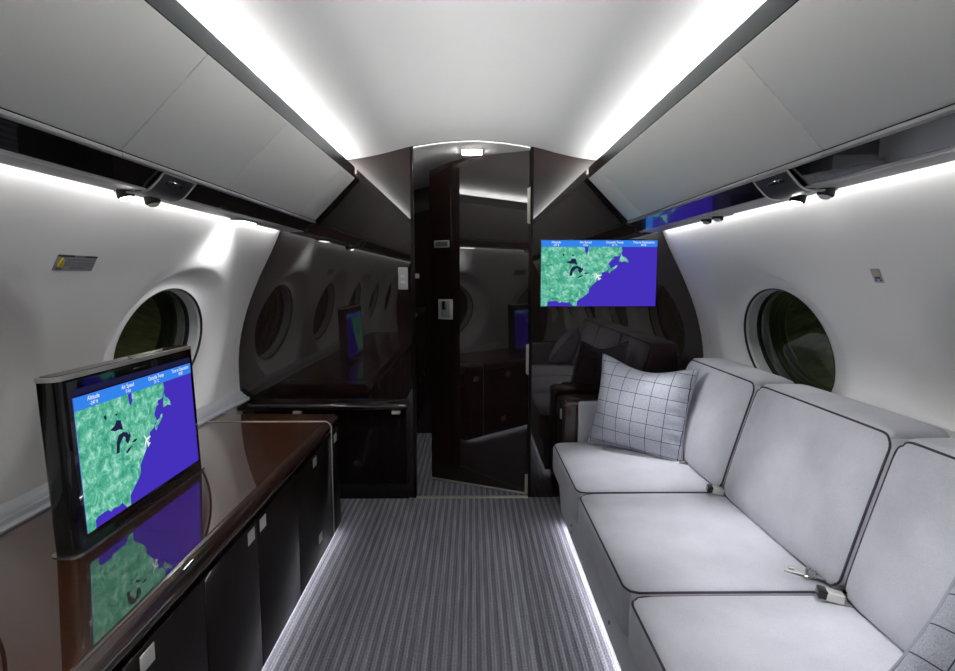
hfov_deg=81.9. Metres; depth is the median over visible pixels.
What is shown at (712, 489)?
belt buckle
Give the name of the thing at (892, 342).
wall
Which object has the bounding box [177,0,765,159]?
ceiling
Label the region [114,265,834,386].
windows
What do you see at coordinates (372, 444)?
cabinet
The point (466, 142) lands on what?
trim
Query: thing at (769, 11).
trim
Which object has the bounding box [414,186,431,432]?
wall
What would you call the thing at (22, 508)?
trim
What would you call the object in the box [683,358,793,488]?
cushion
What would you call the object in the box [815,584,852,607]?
belt buckle
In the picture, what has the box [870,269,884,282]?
placard
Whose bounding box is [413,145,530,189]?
ceiling
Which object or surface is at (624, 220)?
trim
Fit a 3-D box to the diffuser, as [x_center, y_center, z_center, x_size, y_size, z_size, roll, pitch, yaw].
[-0.031,-1.013,3.045,0.108,0.005,0.110,0,6,-1]
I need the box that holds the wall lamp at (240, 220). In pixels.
[230,218,262,224]
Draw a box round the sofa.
[553,358,954,670]
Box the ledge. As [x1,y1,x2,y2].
[237,401,407,413]
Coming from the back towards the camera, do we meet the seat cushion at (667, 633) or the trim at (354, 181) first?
the trim at (354, 181)
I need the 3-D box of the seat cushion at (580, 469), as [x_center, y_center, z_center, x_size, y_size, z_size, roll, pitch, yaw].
[0.665,0.630,2.409,0.593,0.179,0.643,0,6,-1]
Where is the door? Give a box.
[429,150,530,493]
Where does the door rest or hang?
in the wall at (328, 318)
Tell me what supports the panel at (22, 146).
attached to the bin
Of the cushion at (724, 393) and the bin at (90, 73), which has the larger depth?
the cushion at (724, 393)
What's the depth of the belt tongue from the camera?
1.49 m
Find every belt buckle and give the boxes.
[706,484,724,496]
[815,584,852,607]
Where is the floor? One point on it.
(403, 584)
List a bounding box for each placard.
[52,255,97,270]
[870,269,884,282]
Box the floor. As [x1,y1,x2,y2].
[261,433,620,670]
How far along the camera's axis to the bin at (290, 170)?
2.06 m
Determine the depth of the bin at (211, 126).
1.44 m
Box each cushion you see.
[553,442,711,523]
[578,493,845,636]
[628,596,903,670]
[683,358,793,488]
[724,384,949,588]
[846,438,954,651]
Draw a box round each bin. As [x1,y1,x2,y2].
[0,0,206,155]
[112,54,286,191]
[222,122,341,216]
[294,168,354,222]
[589,169,646,222]
[600,53,832,217]
[739,0,954,155]
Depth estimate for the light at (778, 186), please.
1.49 m
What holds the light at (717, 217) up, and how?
attached to the panel at (931, 143)
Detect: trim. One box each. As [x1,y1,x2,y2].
[0,390,249,534]
[144,0,354,177]
[310,178,357,224]
[410,147,417,497]
[413,140,529,150]
[416,495,527,498]
[527,147,533,496]
[585,178,633,225]
[588,0,798,177]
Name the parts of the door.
pull plate, latch lever, latch plate, edge trim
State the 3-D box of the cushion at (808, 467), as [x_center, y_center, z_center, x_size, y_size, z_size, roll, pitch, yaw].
[1.061,0.419,1.715,0.313,0.443,0.668,0,6,-1]
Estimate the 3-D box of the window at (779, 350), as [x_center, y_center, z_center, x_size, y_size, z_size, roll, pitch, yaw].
[1.327,0.045,2.241,0.272,0.497,0.636,0,6,-1]
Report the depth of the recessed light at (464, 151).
3.01 m
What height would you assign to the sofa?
0.823 m
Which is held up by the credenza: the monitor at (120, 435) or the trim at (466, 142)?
the monitor at (120, 435)
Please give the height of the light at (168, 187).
0.079 m
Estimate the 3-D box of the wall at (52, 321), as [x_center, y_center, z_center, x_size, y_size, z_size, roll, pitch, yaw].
[-1.141,0.469,-0.112,0.362,1.530,6.140,0,6,-1]
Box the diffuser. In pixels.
[462,150,481,154]
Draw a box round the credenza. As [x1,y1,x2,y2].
[0,414,340,670]
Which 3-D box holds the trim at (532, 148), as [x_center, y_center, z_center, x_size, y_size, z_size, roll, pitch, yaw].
[0.282,-0.042,2.940,0.014,1.861,0.062,0,6,-1]
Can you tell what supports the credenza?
on the floor
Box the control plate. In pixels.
[398,267,407,288]
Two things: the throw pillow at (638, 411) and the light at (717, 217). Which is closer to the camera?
the light at (717, 217)
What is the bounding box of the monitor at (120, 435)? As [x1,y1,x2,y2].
[34,345,204,558]
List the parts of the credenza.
door, door, door, door, panel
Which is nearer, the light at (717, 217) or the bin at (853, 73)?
the bin at (853, 73)
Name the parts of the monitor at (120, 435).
glass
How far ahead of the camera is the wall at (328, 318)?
2.90 m
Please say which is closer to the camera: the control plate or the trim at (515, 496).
the control plate
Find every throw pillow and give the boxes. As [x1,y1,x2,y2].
[586,354,699,460]
[889,577,954,670]
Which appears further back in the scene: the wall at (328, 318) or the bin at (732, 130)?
the wall at (328, 318)
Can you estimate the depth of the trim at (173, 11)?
1.38 m
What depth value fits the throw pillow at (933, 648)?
0.93 m
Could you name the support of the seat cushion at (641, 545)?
on the sofa
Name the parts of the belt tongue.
blade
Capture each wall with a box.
[0,163,279,504]
[239,147,702,497]
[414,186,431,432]
[662,161,954,437]
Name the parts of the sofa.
armrest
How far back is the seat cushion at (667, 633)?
1.24 m
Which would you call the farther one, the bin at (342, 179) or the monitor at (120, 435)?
the bin at (342, 179)
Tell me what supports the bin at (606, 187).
attached to the wall at (328, 318)
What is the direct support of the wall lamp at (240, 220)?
attached to the panel at (22, 146)
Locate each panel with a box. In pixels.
[0,117,311,231]
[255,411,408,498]
[632,113,954,231]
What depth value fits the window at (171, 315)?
2.52 m
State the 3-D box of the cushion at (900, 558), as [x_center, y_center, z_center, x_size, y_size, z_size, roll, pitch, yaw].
[1.068,0.490,1.056,0.313,0.443,0.653,0,6,-1]
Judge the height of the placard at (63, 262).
0.041 m
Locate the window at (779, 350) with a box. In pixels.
[744,288,834,391]
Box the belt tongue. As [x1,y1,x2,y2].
[784,566,825,580]
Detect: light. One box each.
[114,172,196,206]
[461,148,482,154]
[690,213,733,223]
[752,169,837,205]
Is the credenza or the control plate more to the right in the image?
the control plate
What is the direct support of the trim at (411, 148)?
attached to the wall at (328, 318)
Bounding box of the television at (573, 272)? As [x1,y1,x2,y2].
[540,239,657,306]
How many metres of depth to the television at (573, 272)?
2.88 m
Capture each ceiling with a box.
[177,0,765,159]
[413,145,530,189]
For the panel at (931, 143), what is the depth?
1.24 m
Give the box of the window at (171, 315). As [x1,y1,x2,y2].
[113,288,202,365]
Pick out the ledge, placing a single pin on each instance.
(297, 407)

